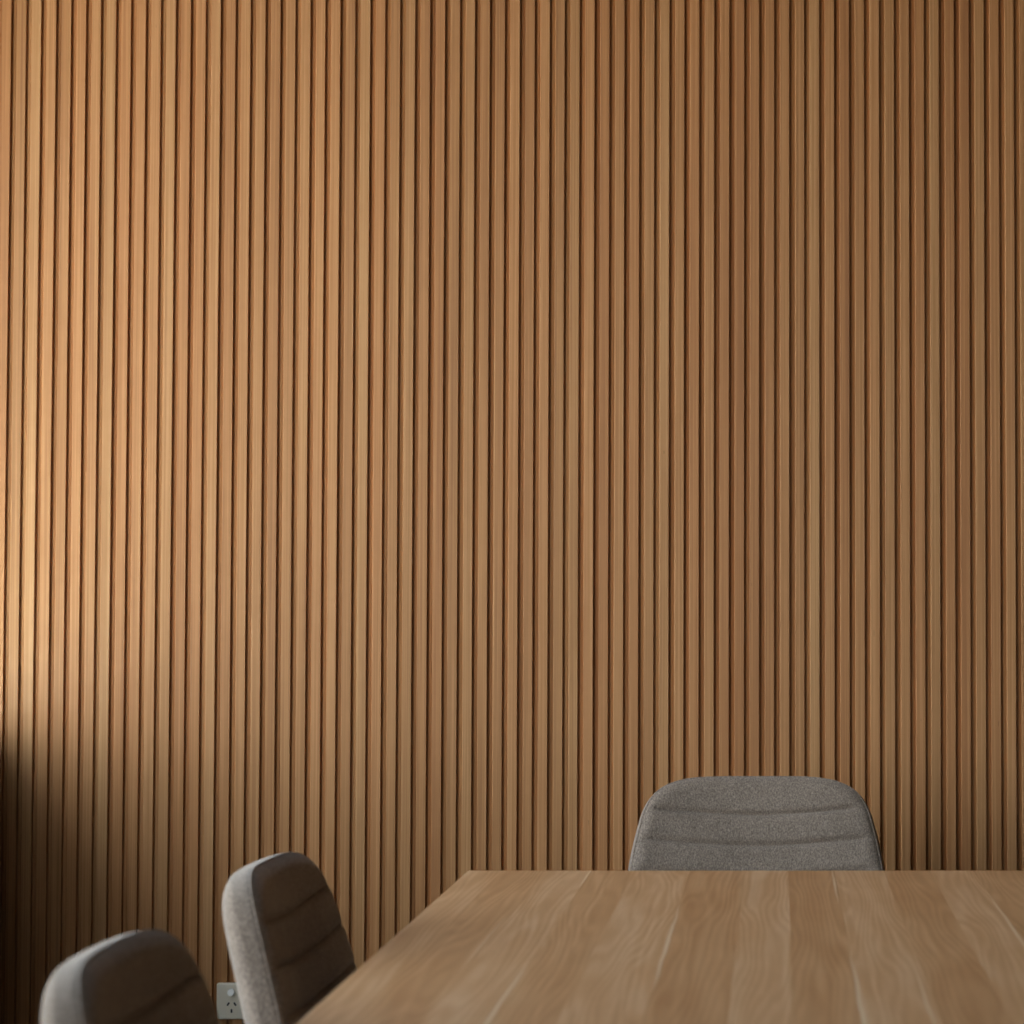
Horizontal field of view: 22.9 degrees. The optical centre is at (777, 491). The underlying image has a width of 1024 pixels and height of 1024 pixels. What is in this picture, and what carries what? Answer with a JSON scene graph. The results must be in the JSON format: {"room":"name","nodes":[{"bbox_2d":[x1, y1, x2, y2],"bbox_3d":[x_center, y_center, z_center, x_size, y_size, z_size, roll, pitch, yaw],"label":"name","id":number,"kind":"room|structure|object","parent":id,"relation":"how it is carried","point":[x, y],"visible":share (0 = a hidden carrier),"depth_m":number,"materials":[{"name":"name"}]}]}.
{"room":"meeting room","nodes":[
{"label":"meeting room","id":0,"kind":"room"},
{"bbox_2d":[0,0,1023,1023],"bbox_3d":[1.325,-0.207,5.043,5.844,3.150,0.060,0,-2,0],"label":"wall","id":1,"kind":"structure","parent":0,"point":[440,441],"depth_m":5.01,"materials":[{"name":"brown wood"}]},
{"bbox_2d":[216,982,243,1018],"bbox_3d":[-1.055,1.009,4.953,0.116,0.072,0.019,0,-2,0],"label":"power outlet","id":2,"kind":"object","parent":1,"relation":"attached to","point":[228,1001],"visible":0.4,"depth_m":4.95,"materials":[{"name":"white plastic"}]},
{"bbox_2d":[227,988,234,995],"bbox_3d":[-1.083,0.991,4.948,0.015,0.015,0.009,0,-2,0],"label":"switch","id":3,"kind":"object","parent":2,"relation":"attached to","point":[230,991],"depth_m":4.95,"materials":[{"name":"white plastic"}]},
{"bbox_3d":[1.306,1.219,-0.044,5.884,0.120,10.108,0,-2,0],"label":"floor","id":4,"kind":"structure","parent":0,"visible":0},
{"bbox_2d":[41,929,219,1023],"bbox_3d":[-0.371,0.839,2.309,0.565,0.839,0.466,0,-2,1],"label":"dining chair","id":5,"kind":"object","parent":4,"relation":"on","point":[149,976],"visible":1,"depth_m":2.33,"materials":[{"name":"grey fabric"}]},
{"bbox_2d":[222,852,356,1023],"bbox_3d":[-0.376,0.870,3.043,0.565,0.839,0.466,0,-2,1],"label":"dining chair","id":6,"kind":"object","parent":4,"relation":"on","point":[289,946],"visible":0.87,"depth_m":2.98,"materials":[{"name":"grey fabric"}]},
{"bbox_2d":[297,871,1023,1023],"bbox_3d":[0.093,0.901,2.658,1.133,0.742,2.285,0,-2,0],"label":"meeting table","id":7,"kind":"object","parent":4,"relation":"on","point":[496,947],"visible":1,"depth_m":2.95,"materials":[{"name":"brown wood"}]},
{"bbox_2d":[628,776,884,870],"bbox_3d":[-0.035,0.918,4.211,0.466,0.839,0.565,0,-2,-1],"label":"dining chair","id":8,"kind":"object","parent":4,"relation":"on","point":[709,823],"visible":0.36,"depth_m":4.43,"materials":[{"name":"grey fabric"}]}
]}

